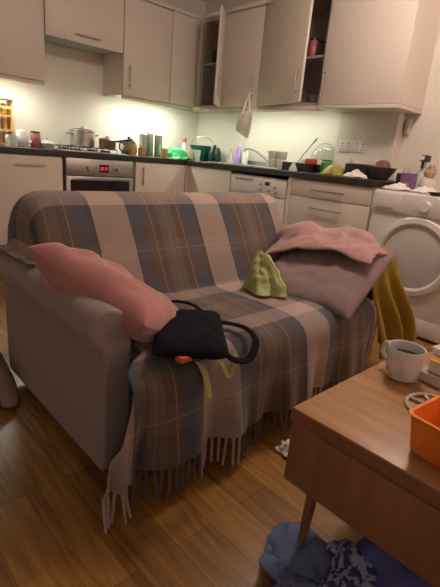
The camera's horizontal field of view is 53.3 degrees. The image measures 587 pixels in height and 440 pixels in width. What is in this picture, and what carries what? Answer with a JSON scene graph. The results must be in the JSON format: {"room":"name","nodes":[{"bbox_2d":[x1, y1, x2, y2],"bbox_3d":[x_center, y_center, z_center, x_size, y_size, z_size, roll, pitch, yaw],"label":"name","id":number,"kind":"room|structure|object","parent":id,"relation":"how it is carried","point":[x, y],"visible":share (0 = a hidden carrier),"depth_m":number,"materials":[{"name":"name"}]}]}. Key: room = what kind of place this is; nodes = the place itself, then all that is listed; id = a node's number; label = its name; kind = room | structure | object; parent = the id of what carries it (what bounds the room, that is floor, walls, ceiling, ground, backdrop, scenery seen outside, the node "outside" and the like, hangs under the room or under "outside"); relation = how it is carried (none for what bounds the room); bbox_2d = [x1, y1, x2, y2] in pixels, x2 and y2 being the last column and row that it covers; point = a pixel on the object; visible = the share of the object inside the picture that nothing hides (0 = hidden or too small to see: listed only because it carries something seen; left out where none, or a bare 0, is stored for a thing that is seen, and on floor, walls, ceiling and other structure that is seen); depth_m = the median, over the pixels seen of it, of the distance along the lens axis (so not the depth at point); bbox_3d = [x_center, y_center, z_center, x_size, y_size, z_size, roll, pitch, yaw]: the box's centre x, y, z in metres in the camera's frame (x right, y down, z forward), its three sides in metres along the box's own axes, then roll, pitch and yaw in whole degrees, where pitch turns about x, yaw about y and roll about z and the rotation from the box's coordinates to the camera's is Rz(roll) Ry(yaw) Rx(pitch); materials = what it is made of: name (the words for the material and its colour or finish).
{"room":"open-plan living room kitchen","nodes":[
{"label":"open-plan living room kitchen","id":0,"kind":"room"},
{"bbox_2d":[0,0,205,164],"bbox_3d":[-2.077,-1.467,3.249,5.100,2.450,0.100,-11,24,-42],"label":"wall","id":1,"kind":"structure","parent":0,"point":[71,96],"depth_m":3.91,"materials":[{"name":"paint"}]},
{"bbox_2d":[0,0,45,84],"bbox_3d":[-1.626,-1.982,3.141,0.603,0.820,0.368,-11,24,-42],"label":"upper cabinet","id":2,"kind":"object","parent":1,"relation":"attached to","point":[22,48],"visible":1,"depth_m":3.16,"materials":[{"name":"wood"}]},
{"bbox_2d":[44,32,113,54],"bbox_3d":[-1.175,-2.042,3.589,0.600,0.028,0.310,-11,24,-42],"label":"hood","id":3,"kind":"object","parent":1,"relation":"attached to","point":[47,38],"visible":0.68,"depth_m":3.58,"materials":[{"name":"metal"}]},
{"bbox_2d":[43,0,123,52],"bbox_3d":[-1.140,-2.239,3.507,0.662,0.470,0.382,-11,24,-42],"label":"upper cabinet","id":4,"kind":"object","parent":1,"relation":"attached to","point":[96,23],"visible":0.91,"depth_m":3.43,"materials":[{"name":"laminate"}]},
{"bbox_2d":[103,0,174,105],"bbox_3d":[-0.729,-2.156,3.943,0.491,0.820,0.385,-11,24,-42],"label":"upper cabinet","id":5,"kind":"object","parent":1,"relation":"attached to","point":[141,73],"visible":0.93,"depth_m":3.83,"materials":[{"name":"laminate"}]},
{"bbox_2d":[153,6,204,111],"bbox_3d":[-0.302,-2.236,4.319,0.651,0.820,0.403,-11,24,-42],"label":"upper cabinet","id":6,"kind":"object","parent":1,"relation":"attached to","point":[188,31],"visible":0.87,"depth_m":4.11,"materials":[{"name":"wood"}]},
{"bbox_2d":[0,278,438,586],"bbox_3d":[-0.327,0.485,1.744,5.100,0.060,5.600,-11,24,-42],"label":"floor","id":7,"kind":"structure","parent":0,"point":[213,531],"depth_m":1.24,"materials":[{"name":"brown wood"}]},
{"bbox_2d":[0,352,19,407],"bbox_3d":[-0.971,0.259,1.770,0.214,0.232,0.517,-9,23,-38],"label":"cloth bag","id":8,"kind":"object","parent":7,"relation":"on","point":[9,392],"visible":1,"depth_m":1.68,"materials":[{"name":"fabric"}]},
{"bbox_2d":[0,153,62,244],"bbox_3d":[-1.638,-0.662,3.460,0.586,0.868,0.640,-11,24,-42],"label":"base cabinet","id":9,"kind":"object","parent":7,"relation":"on","point":[20,174],"visible":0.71,"depth_m":3.19,"materials":[{"name":"laminate"}]},
{"bbox_2d":[0,250,140,470],"bbox_3d":[-0.039,0.019,1.909,1.493,0.775,0.905,-11,24,-42],"label":"sofa","id":10,"kind":"object","parent":7,"relation":"on","point":[75,353],"visible":0.26,"depth_m":1.34,"materials":[{"name":"beige fabric"}]},
{"bbox_2d":[27,242,178,342],"bbox_3d":[-0.337,0.014,1.435,0.507,0.349,0.368,14,19,25],"label":"cushion","id":11,"kind":"object","parent":10,"relation":"on","point":[145,310],"visible":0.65,"depth_m":1.27,"materials":[{"name":"pink fabric"}]},
{"bbox_2d":[130,343,140,389],"bbox_3d":[0.041,0.100,1.838,1.217,0.133,0.655,-11,24,-42],"label":"seat cushion","id":12,"kind":"object","parent":10,"relation":"on","point":[135,351],"depth_m":1.30,"materials":[{"name":"beige fabric"}]},
{"bbox_2d":[0,191,376,533],"bbox_3d":[-0.068,0.026,1.824,1.421,0.794,1.008,-11,24,-42],"label":"throw blanket","id":13,"kind":"object","parent":10,"relation":"on","point":[197,248],"visible":0.77,"depth_m":1.62,"materials":[{"name":"fabric"}]},
{"bbox_2d":[152,300,258,363],"bbox_3d":[-0.042,0.116,1.396,0.325,0.096,0.454,3,18,-6],"label":"shoulder bag","id":14,"kind":"object","parent":13,"relation":"on","point":[198,333],"visible":0.91,"depth_m":1.25,"materials":[{"name":"black fabric"}]},
{"bbox_2d":[195,351,235,398],"bbox_3d":[-0.020,0.219,1.280,0.139,0.118,0.105,-11,24,-42],"label":"lanyard","id":15,"kind":"object","parent":14,"relation":"hanging from","point":[228,374],"visible":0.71,"depth_m":1.23,"materials":[{"name":"fabric"}]},
{"bbox_2d":[243,250,287,297],"bbox_3d":[0.197,-0.089,1.879,0.168,0.166,0.231,0,18,-17],"label":"cloth","id":16,"kind":"object","parent":13,"relation":"on","point":[263,278],"visible":1,"depth_m":1.84,"materials":[{"name":"fabric"}]},
{"bbox_2d":[274,248,396,318],"bbox_3d":[0.467,-0.102,1.998,0.489,0.251,0.430,19,22,37],"label":"cushion","id":17,"kind":"object","parent":13,"relation":"on","point":[334,281],"visible":0.62,"depth_m":1.89,"materials":[{"name":"fabric"}]},
{"bbox_2d":[264,221,386,300],"bbox_3d":[0.490,-0.119,2.171,0.468,0.450,0.652,-11,24,-42],"label":"jumper","id":18,"kind":"object","parent":17,"relation":"on","point":[359,245],"visible":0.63,"depth_m":2.01,"materials":[{"name":"fabric"}]},
{"bbox_2d":[372,245,416,359],"bbox_3d":[0.763,-0.003,2.203,0.449,0.484,0.431,-11,24,-42],"label":"blanket","id":19,"kind":"object","parent":10,"relation":"on","point":[395,316],"visible":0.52,"depth_m":2.11,"materials":[{"name":"yellow fabric"}]},
{"bbox_2d":[61,156,132,191],"bbox_3d":[-1.162,-0.799,3.830,0.596,0.746,0.610,-11,24,-42],"label":"oven","id":20,"kind":"object","parent":7,"relation":"on","point":[79,174],"visible":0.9,"depth_m":3.55,"materials":[{"name":"grey metal"}]},
{"bbox_2d":[132,161,184,191],"bbox_3d":[-0.753,-0.837,4.264,0.543,0.868,0.639,-11,24,-42],"label":"base cabinet","id":21,"kind":"object","parent":7,"relation":"on","point":[147,176],"visible":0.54,"depth_m":3.95,"materials":[{"name":"laminate"}]},
{"bbox_2d":[184,165,268,192],"bbox_3d":[0.066,-0.761,4.254,0.620,0.868,0.625,-11,24,-42],"label":"base cabinet","id":22,"kind":"object","parent":7,"relation":"on","point":[197,178],"visible":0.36,"depth_m":3.95,"materials":[{"name":"wood"}]},
{"bbox_2d":[230,173,288,222],"bbox_3d":[0.475,-0.577,3.824,0.592,0.845,0.606,-11,24,-42],"label":"dishwasher","id":23,"kind":"object","parent":7,"relation":"on","point":[275,186],"visible":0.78,"depth_m":3.50,"materials":[{"name":"grey plastic"}]},
{"bbox_2d":[275,439,289,456],"bbox_3d":[0.248,0.542,1.551,0.087,0.039,0.103,-11,24,-42],"label":"tissue","id":24,"kind":"object","parent":7,"relation":"on","point":[283,448],"visible":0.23,"depth_m":1.54,"materials":[{"name":"white paper"}]},
{"bbox_2d":[259,522,333,586],"bbox_3d":[0.210,0.663,1.093,0.209,0.063,0.222,10,18,16],"label":"jeans","id":25,"kind":"object","parent":7,"relation":"on","point":[290,562],"visible":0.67,"depth_m":1.08,"materials":[{"name":"blue fabric"}]},
{"bbox_2d":[283,177,385,231],"bbox_3d":[0.924,-0.406,3.371,0.638,0.868,0.700,-11,24,-42],"label":"drawer unit","id":26,"kind":"object","parent":7,"relation":"on","point":[326,204],"visible":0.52,"depth_m":3.07,"materials":[{"name":"laminate"}]},
{"bbox_2d":[318,539,376,586],"bbox_3d":[0.325,0.679,1.042,0.196,0.098,0.193,-11,24,-42],"label":"shirt","id":27,"kind":"object","parent":7,"relation":"on","point":[349,567],"visible":0.91,"depth_m":1.04,"materials":[{"name":"fabric"}]},
{"bbox_2d":[284,351,439,586],"bbox_3d":[0.734,0.575,0.906,0.625,0.452,1.072,-11,24,-42],"label":"coffee table","id":28,"kind":"object","parent":7,"relation":"on","point":[349,451],"visible":0.71,"depth_m":0.92,"materials":[{"name":"brown wood"}]},
{"bbox_2d":[381,339,426,382],"bbox_3d":[0.494,0.180,1.183,0.097,0.089,0.116,7,18,5],"label":"mug","id":29,"kind":"object","parent":28,"relation":"on","point":[404,359],"visible":1,"depth_m":1.15,"materials":[{"name":"white ceramic"}]},
{"bbox_2d":[404,392,436,409],"bbox_3d":[0.507,0.271,1.034,0.138,0.010,0.138,-11,24,-42],"label":"trivet","id":30,"kind":"object","parent":28,"relation":"on","point":[411,396],"visible":0.33,"depth_m":1.07,"materials":[{"name":"wood"}]},
{"bbox_2d":[409,394,439,467],"bbox_3d":[0.495,0.293,0.834,0.178,0.085,0.228,-8,22,-36],"label":"plastic tub","id":31,"kind":"object","parent":28,"relation":"on","point":[425,417],"visible":1,"depth_m":0.85,"materials":[{"name":"plastic"}]},
{"bbox_2d":[418,366,439,389],"bbox_3d":[0.651,0.234,1.161,0.170,0.026,0.180,-7,21,-34],"label":"book","id":32,"kind":"object","parent":28,"relation":"on","point":[425,376],"visible":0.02,"depth_m":1.16,"materials":[{"name":"white paper"}]},
{"bbox_2d":[426,356,439,375],"bbox_3d":[0.661,0.204,1.158,0.150,0.034,0.160,-9,22,-38],"label":"book","id":33,"kind":"object","parent":32,"relation":"on","point":[434,366],"visible":1,"depth_m":1.16,"materials":[{"name":"orange paper"}]},
{"bbox_2d":[430,344,439,356],"bbox_3d":[0.678,0.173,1.170,0.130,0.020,0.170,-6,21,-32],"label":"book","id":34,"kind":"object","parent":33,"relation":"on","point":[436,349],"visible":1,"depth_m":1.19,"materials":[{"name":"white paper"}]},
{"bbox_2d":[356,537,432,586],"bbox_3d":[0.447,0.664,1.051,0.220,0.142,0.253,-11,24,-42],"label":"jumper","id":35,"kind":"object","parent":7,"relation":"on","point":[390,572],"visible":0.33,"depth_m":1.01,"materials":[{"name":"blue fabric"}]},
{"bbox_2d":[368,189,439,343],"bbox_3d":[1.359,-0.212,2.891,0.642,0.862,0.598,-11,24,-42],"label":"washing machine","id":36,"kind":"object","parent":7,"relation":"on","point":[406,223],"visible":0.69,"depth_m":2.65,"materials":[{"name":"grey plastic"}]},
{"bbox_2d":[381,182,411,191],"bbox_3d":[1.119,-0.674,2.762,0.192,0.051,0.120,20,23,40],"label":"crumpled paper","id":37,"kind":"object","parent":36,"relation":"on","point":[397,186],"visible":1,"depth_m":2.73,"materials":[{"name":"paper"}]},
{"bbox_2d":[395,173,401,182],"bbox_3d":[1.224,-0.747,2.933,0.150,0.105,0.037,-11,24,-42],"label":"box","id":38,"kind":"object","parent":36,"relation":"on","point":[398,177],"visible":0.26,"depth_m":2.88,"materials":[{"name":"black plastic"}]},
{"bbox_2d":[400,173,417,190],"bbox_3d":[1.224,-0.725,2.854,0.082,0.110,0.074,-11,24,-42],"label":"box","id":39,"kind":"object","parent":36,"relation":"on","point":[410,179],"visible":0.73,"depth_m":2.82,"materials":[{"name":"cardboard"}]},
{"bbox_2d":[402,167,409,172],"bbox_3d":[1.303,-0.835,3.083,0.050,0.100,0.030,-11,24,-42],"label":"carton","id":40,"kind":"object","parent":39,"relation":"on","point":[405,169],"visible":0.45,"depth_m":3.06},
{"bbox_2d":[415,155,430,188],"bbox_3d":[1.376,-0.821,2.992,0.123,0.235,0.076,-11,24,-42],"label":"spray bottle","id":41,"kind":"object","parent":36,"relation":"on","point":[425,159],"visible":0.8,"depth_m":2.98,"materials":[{"name":"white plastic"}]},
{"bbox_2d":[411,186,436,192],"bbox_3d":[1.251,-0.635,2.684,0.156,0.044,0.166,-11,24,-42],"label":"crumpled paper","id":42,"kind":"object","parent":36,"relation":"on","point":[424,189],"visible":0.91,"depth_m":2.66,"materials":[{"name":"paper"}]},
{"bbox_2d":[418,164,435,188],"bbox_3d":[1.379,-0.762,2.902,0.110,0.178,0.110,-11,24,-42],"label":"toy","id":43,"kind":"object","parent":36,"relation":"on","point":[429,172],"visible":0.9,"depth_m":2.87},
{"bbox_2d":[428,191,439,195],"bbox_3d":[1.272,-0.578,2.556,0.120,0.018,0.120,-11,24,-42],"label":"dish","id":44,"kind":"object","parent":36,"relation":"on","point":[431,193],"visible":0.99,"depth_m":2.53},
{"bbox_3d":[-2.087,-0.581,3.076,0.598,0.868,0.606,-11,24,-42],"label":"base cabinet","id":45,"kind":"object","parent":7,"relation":"on","visible":0},
{"bbox_2d":[0,145,394,186],"bbox_3d":[-0.516,-0.920,3.074,2.996,0.040,2.541,-11,24,-42],"label":"countertop","id":46,"kind":"structure","parent":45,"relation":"on","point":[3,148],"depth_m":3.34,"materials":[{"name":"stone"}]},
{"bbox_2d":[0,97,14,143],"bbox_3d":[-1.745,-1.331,3.380,0.290,0.348,0.125,-11,24,-42],"label":"spice rack","id":47,"kind":"object","parent":46,"relation":"on","point":[9,102],"visible":0.75,"depth_m":3.42,"materials":[{"name":"brown wood"}]},
{"bbox_2d":[1,103,6,114],"bbox_3d":[-1.681,-1.433,3.408,0.042,0.085,0.042,-11,24,-42],"label":"spice jar","id":48,"kind":"object","parent":47,"relation":"on","point":[3,111],"visible":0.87,"depth_m":3.40,"materials":[{"name":"orange glass"}]},
{"bbox_2d":[1,117,7,128],"bbox_3d":[-1.690,-1.333,3.439,0.042,0.085,0.042,-11,24,-42],"label":"spice jar","id":49,"kind":"object","parent":47,"relation":"on","point":[3,120],"visible":0.91,"depth_m":3.42,"materials":[{"name":"orange glass"}]},
{"bbox_2d":[2,131,7,141],"bbox_3d":[-1.699,-1.239,3.469,0.042,0.085,0.042,-11,24,-42],"label":"spice jar","id":50,"kind":"object","parent":47,"relation":"on","point":[3,132],"visible":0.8,"depth_m":3.45,"materials":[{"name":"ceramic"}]},
{"bbox_2d":[5,134,17,146],"bbox_3d":[-1.576,-1.154,3.301,0.109,0.087,0.110,-11,24,-42],"label":"mug","id":51,"kind":"object","parent":46,"relation":"on","point":[10,139],"visible":0.97,"depth_m":3.28,"materials":[{"name":"white ceramic"}]},
{"bbox_2d":[15,128,31,146],"bbox_3d":[-1.523,-1.210,3.402,0.144,0.142,0.108,2,18,-9],"label":"teapot","id":52,"kind":"object","parent":46,"relation":"on","point":[23,141],"visible":0.89,"depth_m":3.37,"materials":[{"name":"white ceramic"}]},
{"bbox_2d":[30,131,40,147],"bbox_3d":[-1.461,-1.218,3.475,0.076,0.125,0.076,-11,24,-42],"label":"jar","id":53,"kind":"object","parent":46,"relation":"on","point":[35,136],"visible":0.94,"depth_m":3.45,"materials":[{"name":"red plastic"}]},
{"bbox_2d":[40,138,55,148],"bbox_3d":[-1.387,-1.206,3.523,0.128,0.085,0.128,-11,24,-42],"label":"lidded bowl","id":54,"kind":"object","parent":46,"relation":"on","point":[45,144],"visible":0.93,"depth_m":3.49,"materials":[{"name":"white ceramic"}]},
{"bbox_2d":[53,144,127,154],"bbox_3d":[-1.155,-1.229,3.736,0.570,0.039,0.490,-11,24,-42],"label":"cooktop","id":55,"kind":"object","parent":46,"relation":"in","point":[63,148],"visible":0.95,"depth_m":3.64,"materials":[{"name":"metal"}]},
{"bbox_2d":[65,126,98,147],"bbox_3d":[-1.185,-1.352,3.780,0.265,0.170,0.218,3,18,-8],"label":"cooking pot","id":56,"kind":"object","parent":55,"relation":"on","point":[82,137],"visible":0.96,"depth_m":3.70,"materials":[{"name":"metal"}]},
{"bbox_2d":[99,136,132,148],"bbox_3d":[-0.922,-1.318,3.849,0.299,0.108,0.152,-11,24,-42],"label":"saucepan","id":57,"kind":"object","parent":55,"relation":"on","point":[105,143],"visible":0.9,"depth_m":3.75,"materials":[{"name":"brown metal"}]},
{"bbox_2d":[119,137,136,153],"bbox_3d":[-0.869,-1.378,4.082,0.210,0.165,0.160,-11,24,-42],"label":"coffee pot","id":58,"kind":"object","parent":46,"relation":"on","point":[124,148],"visible":0.62,"depth_m":4.04,"materials":[{"name":"silver metal"}]},
{"bbox_2d":[128,143,135,155],"bbox_3d":[-0.787,-1.293,3.934,0.064,0.105,0.064,-11,24,-42],"label":"jar","id":59,"kind":"object","parent":46,"relation":"on","point":[132,146],"visible":0.98,"depth_m":3.91,"materials":[{"name":"glass"}]},
{"bbox_2d":[138,146,145,156],"bbox_3d":[-0.709,-1.291,3.983,0.068,0.085,0.068,-11,24,-42],"label":"jar","id":60,"kind":"object","parent":46,"relation":"on","point":[141,150],"visible":0.93,"depth_m":3.96,"materials":[{"name":"glass"}]},
{"bbox_2d":[139,134,147,155],"bbox_3d":[-0.739,-1.429,4.219,0.078,0.200,0.078,-11,24,-42],"label":"canister","id":61,"kind":"object","parent":46,"relation":"on","point":[142,137],"visible":0.69,"depth_m":4.18,"materials":[{"name":"metal"}]},
{"bbox_2d":[146,133,153,155],"bbox_3d":[-0.695,-1.460,4.308,0.078,0.215,0.078,-11,24,-42],"label":"canister","id":62,"kind":"object","parent":46,"relation":"on","point":[150,135],"visible":0.76,"depth_m":4.28,"materials":[{"name":"metal"}]},
{"bbox_2d":[154,135,162,156],"bbox_3d":[-0.610,-1.456,4.335,0.078,0.205,0.078,-11,24,-42],"label":"canister","id":63,"kind":"object","parent":46,"relation":"on","point":[158,138],"visible":0.85,"depth_m":4.30,"materials":[{"name":"metal"}]},
{"bbox_2d":[160,148,167,157],"bbox_3d":[-0.532,-1.334,4.170,0.080,0.085,0.080,-11,24,-42],"label":"cup","id":64,"kind":"object","parent":46,"relation":"on","point":[163,152],"visible":0.92,"depth_m":4.14,"materials":[{"name":"beige ceramic"}]},
{"bbox_2d":[157,147,193,158],"bbox_3d":[-0.413,-1.379,4.298,0.320,0.111,0.340,13,19,23],"label":"plastic bag","id":65,"kind":"object","parent":46,"relation":"on","point":[175,152],"visible":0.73,"depth_m":4.21,"materials":[{"name":"plastic"}]},
{"bbox_2d":[181,137,186,150],"bbox_3d":[-0.371,-1.510,4.549,0.059,0.220,0.060,-11,24,-42],"label":"bottle","id":66,"kind":"object","parent":46,"relation":"on","point":[184,139],"visible":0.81,"depth_m":4.52,"materials":[{"name":"white plastic"}]},
{"bbox_2d":[186,149,192,159],"bbox_3d":[-0.299,-1.368,4.319,0.050,0.100,0.050,-11,24,-42],"label":"carton","id":67,"kind":"object","parent":46,"relation":"on","point":[189,151],"visible":0.97,"depth_m":4.30,"materials":[{"name":"cardboard"}]},
{"bbox_2d":[194,150,200,160],"bbox_3d":[-0.225,-1.360,4.315,0.070,0.100,0.070,-11,24,-42],"label":"drinking glass","id":68,"kind":"object","parent":46,"relation":"on","point":[197,153],"visible":0.96,"depth_m":4.29,"materials":[{"name":"glass"}]},
{"bbox_2d":[190,136,213,160],"bbox_3d":[-0.182,-1.490,4.510,0.280,0.237,0.280,-11,24,-42],"label":"bucket","id":69,"kind":"object","parent":46,"relation":"on","point":[204,149],"visible":0.73,"depth_m":4.42,"materials":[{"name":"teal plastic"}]},
{"bbox_2d":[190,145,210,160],"bbox_3d":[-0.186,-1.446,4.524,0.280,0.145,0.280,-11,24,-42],"label":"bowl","id":70,"kind":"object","parent":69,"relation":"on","point":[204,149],"depth_m":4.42,"materials":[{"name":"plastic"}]},
{"bbox_2d":[207,145,220,161],"bbox_3d":[-0.051,-1.397,4.374,0.154,0.163,0.165,-11,24,-42],"label":"bottle","id":71,"kind":"object","parent":46,"relation":"on","point":[214,154],"visible":0.92,"depth_m":4.34,"materials":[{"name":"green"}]},
{"bbox_2d":[228,149,231,158],"bbox_3d":[0.103,-1.366,4.359,0.039,0.140,0.040,-11,24,-42],"label":"bottle","id":72,"kind":"object","parent":46,"relation":"on","point":[230,153],"visible":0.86,"depth_m":4.34,"materials":[{"name":"grey plastic"}]},
{"bbox_2d":[235,143,241,163],"bbox_3d":[0.184,-1.375,4.311,0.059,0.200,0.060,-11,24,-42],"label":"bottle","id":73,"kind":"object","parent":46,"relation":"on","point":[238,156],"visible":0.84,"depth_m":4.29,"materials":[{"name":"purple plastic"}]},
{"bbox_2d":[208,160,281,168],"bbox_3d":[0.323,-1.162,3.934,0.500,0.044,0.730,-11,24,-42],"label":"sink","id":74,"kind":"object","parent":46,"relation":"in","point":[258,164],"visible":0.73,"depth_m":4.03,"materials":[{"name":"metal"}]},
{"bbox_2d":[242,143,248,163],"bbox_3d":[0.249,-1.349,4.246,0.051,0.200,0.052,-11,24,-42],"label":"bottle","id":75,"kind":"object","parent":74,"relation":"on","point":[245,154],"visible":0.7,"depth_m":4.23,"materials":[{"name":"white plastic"}]},
{"bbox_2d":[267,159,275,167],"bbox_3d":[0.453,-1.126,3.799,0.084,0.066,0.084,-11,24,-42],"label":"cup","id":76,"kind":"object","parent":74,"relation":"on","point":[271,163],"visible":0.86,"depth_m":3.77,"materials":[{"name":"ceramic"}]},
{"bbox_2d":[268,151,277,158],"bbox_3d":[0.458,-1.193,3.778,0.084,0.066,0.084,-11,24,-42],"label":"cup","id":77,"kind":"object","parent":76,"relation":"on","point":[272,154],"visible":0.92,"depth_m":3.74,"materials":[{"name":"ceramic"}]},
{"bbox_2d":[276,160,285,167],"bbox_3d":[0.520,-1.103,3.744,0.084,0.066,0.084,-11,24,-42],"label":"cup","id":78,"kind":"object","parent":74,"relation":"on","point":[278,162],"visible":0.64,"depth_m":3.71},
{"bbox_2d":[277,151,286,159],"bbox_3d":[0.526,-1.169,3.723,0.084,0.066,0.084,-11,24,-42],"label":"cup","id":79,"kind":"object","parent":78,"relation":"on","point":[280,155],"visible":0.99,"depth_m":3.69,"materials":[{"name":"ceramic"}]},
{"bbox_2d":[243,147,268,166],"bbox_3d":[0.345,-1.264,4.055,0.284,0.156,0.095,8,18,9],"label":"tap","id":80,"kind":"object","parent":46,"relation":"on","point":[246,148],"visible":0.62,"depth_m":4.06,"materials":[{"name":"silver metal"}]},
{"bbox_2d":[289,161,296,170],"bbox_3d":[0.579,-1.006,3.461,0.068,0.075,0.068,-11,24,-42],"label":"funnel","id":81,"kind":"object","parent":46,"relation":"on","point":[293,166],"visible":0.89,"depth_m":3.44,"materials":[{"name":"white plastic"}]},
{"bbox_2d":[282,161,319,172],"bbox_3d":[0.680,-1.026,3.571,0.220,0.065,0.275,-11,24,-42],"label":"baking tray","id":82,"kind":"object","parent":46,"relation":"on","point":[301,167],"visible":0.69,"depth_m":3.46,"materials":[{"name":"black metal"}]},
{"bbox_2d":[297,138,317,162],"bbox_3d":[0.715,-1.177,3.683,0.174,0.264,0.032,8,18,9],"label":"wooden spoon","id":83,"kind":"object","parent":82,"relation":"in","point":[315,140],"visible":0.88,"depth_m":3.66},
{"bbox_2d":[305,158,317,170],"bbox_3d":[0.720,-1.017,3.475,0.060,0.098,0.085,-11,24,-42],"label":"packet","id":84,"kind":"object","parent":82,"relation":"in","point":[308,160],"visible":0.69,"depth_m":3.44,"materials":[{"name":"plastic"}]},
{"bbox_2d":[310,143,334,164],"bbox_3d":[0.854,-1.135,3.666,0.065,0.239,0.242,-11,24,-42],"label":"glass lid","id":85,"kind":"object","parent":46,"relation":"on","point":[324,151],"visible":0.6,"depth_m":3.64,"materials":[{"name":"glass"}]},
{"bbox_2d":[319,160,331,172],"bbox_3d":[0.833,-0.996,3.453,0.086,0.105,0.086,-11,24,-42],"label":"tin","id":86,"kind":"object","parent":46,"relation":"on","point":[324,163],"visible":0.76,"depth_m":3.42,"materials":[{"name":"metal"}]},
{"bbox_2d":[320,164,343,175],"bbox_3d":[0.873,-0.950,3.358,0.233,0.077,0.196,17,21,33],"label":"bag","id":87,"kind":"object","parent":46,"relation":"on","point":[334,169],"visible":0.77,"depth_m":3.30,"materials":[{"name":"plastic"}]},
{"bbox_2d":[343,169,367,178],"bbox_3d":[0.944,-0.832,3.041,0.130,0.060,0.172,-11,24,-42],"label":"crumpled paper","id":88,"kind":"object","parent":46,"relation":"on","point":[355,173],"visible":1,"depth_m":3.01,"materials":[{"name":"paper"}]},
{"bbox_2d":[344,163,374,178],"bbox_3d":[1.040,-0.907,3.244,0.180,0.096,0.175,-11,24,-42],"label":"toaster","id":89,"kind":"object","parent":46,"relation":"on","point":[349,167],"visible":0.43,"depth_m":3.17,"materials":[{"name":"black plastic"}]},
{"bbox_2d":[368,166,396,180],"bbox_3d":[1.133,-0.842,3.080,0.196,0.085,0.196,-11,24,-42],"label":"bowl","id":90,"kind":"object","parent":46,"relation":"on","point":[378,173],"visible":0.93,"depth_m":3.02,"materials":[{"name":"plastic"}]},
{"bbox_2d":[375,160,390,167],"bbox_3d":[1.141,-0.889,3.076,0.110,0.089,0.110,-11,24,-42],"label":"bread roll","id":91,"kind":"object","parent":90,"relation":"in","point":[382,163],"visible":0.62,"depth_m":3.04,"materials":[{"name":"food"}]},
{"bbox_2d":[197,0,439,191],"bbox_3d":[1.646,-1.055,2.995,0.100,2.450,5.500,-11,24,-42],"label":"wall","id":92,"kind":"structure","parent":0,"point":[293,133],"depth_m":3.88,"materials":[{"name":"paint"}]},
{"bbox_2d":[200,5,241,111],"bbox_3d":[0.030,-2.120,4.056,0.547,0.826,0.463,-11,24,-42],"label":"upper cabinet","id":93,"kind":"object","parent":92,"relation":"attached to","point":[215,22],"visible":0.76,"depth_m":4.13,"materials":[{"name":"wood"}]},
{"bbox_2d":[205,62,215,67],"bbox_3d":[0.051,-2.169,4.194,0.303,0.016,0.238,-11,24,-42],"label":"shelf","id":94,"kind":"object","parent":93,"relation":"attached to","point":[207,64],"depth_m":4.17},
{"bbox_2d":[212,50,216,62],"bbox_3d":[0.002,-2.249,4.202,0.120,0.124,0.090,-11,24,-42],"label":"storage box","id":95,"kind":"object","parent":93,"relation":"on","point":[214,59],"visible":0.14,"depth_m":4.17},
{"bbox_2d":[219,0,275,111],"bbox_3d":[0.288,-2.051,3.909,0.384,0.826,0.491,-11,24,-42],"label":"upper cabinet","id":96,"kind":"object","parent":92,"relation":"attached to","point":[245,23],"visible":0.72,"depth_m":3.78,"materials":[{"name":"wood"}]},
{"bbox_2d":[235,93,251,137],"bbox_3d":[0.210,-1.538,3.787,0.192,0.368,0.058,17,21,33],"label":"tote bag","id":97,"kind":"object","parent":96,"relation":"hanging from","point":[243,126],"visible":1,"depth_m":3.78,"materials":[{"name":"fabric"}]},
{"bbox_2d":[256,0,332,110],"bbox_3d":[0.606,-1.883,3.468,0.553,0.826,0.636,-11,24,-42],"label":"upper cabinet","id":98,"kind":"object","parent":92,"relation":"attached to","point":[287,77],"visible":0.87,"depth_m":3.41,"materials":[{"name":"wood"}]},
{"bbox_2d":[308,95,317,102],"bbox_3d":[0.781,-1.531,3.485,0.170,0.066,0.170,-11,24,-42],"label":"bowl","id":99,"kind":"object","parent":98,"relation":"in","point":[313,98],"visible":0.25,"depth_m":3.44,"materials":[{"name":"grey plastic"}]},
{"bbox_2d":[308,37,318,55],"bbox_3d":[0.731,-1.916,3.441,0.072,0.150,0.072,-11,24,-42],"label":"bottle","id":100,"kind":"object","parent":98,"relation":"on","point":[313,44],"visible":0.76,"depth_m":3.41,"materials":[{"name":"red plastic"}]},
{"bbox_2d":[305,55,323,68],"bbox_3d":[0.691,-1.867,3.555,0.303,0.016,0.593,-11,24,-42],"label":"shelf","id":101,"kind":"object","parent":98,"relation":"attached to","point":[312,62],"depth_m":3.46,"materials":[{"name":"wood"}]},
{"bbox_2d":[317,40,325,54],"bbox_3d":[0.790,-1.877,3.384,0.072,0.120,0.072,-11,24,-42],"label":"jar","id":102,"kind":"object","parent":98,"relation":"on","point":[321,46],"visible":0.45,"depth_m":3.35,"materials":[{"name":"grey ceramic"}]},
{"bbox_2d":[339,140,352,151],"bbox_3d":[0.986,-1.160,3.450,0.012,0.085,0.110,-11,24,-42],"label":"wall socket","id":103,"kind":"object","parent":92,"relation":"attached to","point":[345,145],"visible":1,"depth_m":3.44,"materials":[{"name":"white plastic"}]},
{"bbox_2d":[352,141,366,152],"bbox_3d":[1.071,-1.126,3.364,0.012,0.085,0.110,-11,24,-42],"label":"wall socket","id":104,"kind":"object","parent":92,"relation":"attached to","point":[359,146],"visible":1,"depth_m":3.36,"materials":[{"name":"white plastic"}]},
{"bbox_2d":[333,112,406,179],"bbox_3d":[1.134,-1.149,3.381,0.110,0.489,0.490,-11,24,-42],"label":"backsplash","id":105,"kind":"structure","parent":92,"relation":"attached to","point":[383,132],"depth_m":3.29,"materials":[{"name":"paint"}]},
{"bbox_2d":[317,0,439,113],"bbox_3d":[1.107,-1.720,3.078,0.384,0.818,0.658,-11,24,-42],"label":"upper cabinet","id":106,"kind":"object","parent":92,"relation":"attached to","point":[379,53],"visible":0.95,"depth_m":2.96,"materials":[{"name":"wood"}]},
{"bbox_2d":[404,119,411,134],"bbox_3d":[1.359,-1.206,3.175,0.035,0.110,0.040,-11,24,-42],"label":"wall holder","id":107,"kind":"object","parent":92,"relation":"attached to","point":[408,124],"visible":1,"depth_m":3.16,"materials":[{"name":"white plastic"}]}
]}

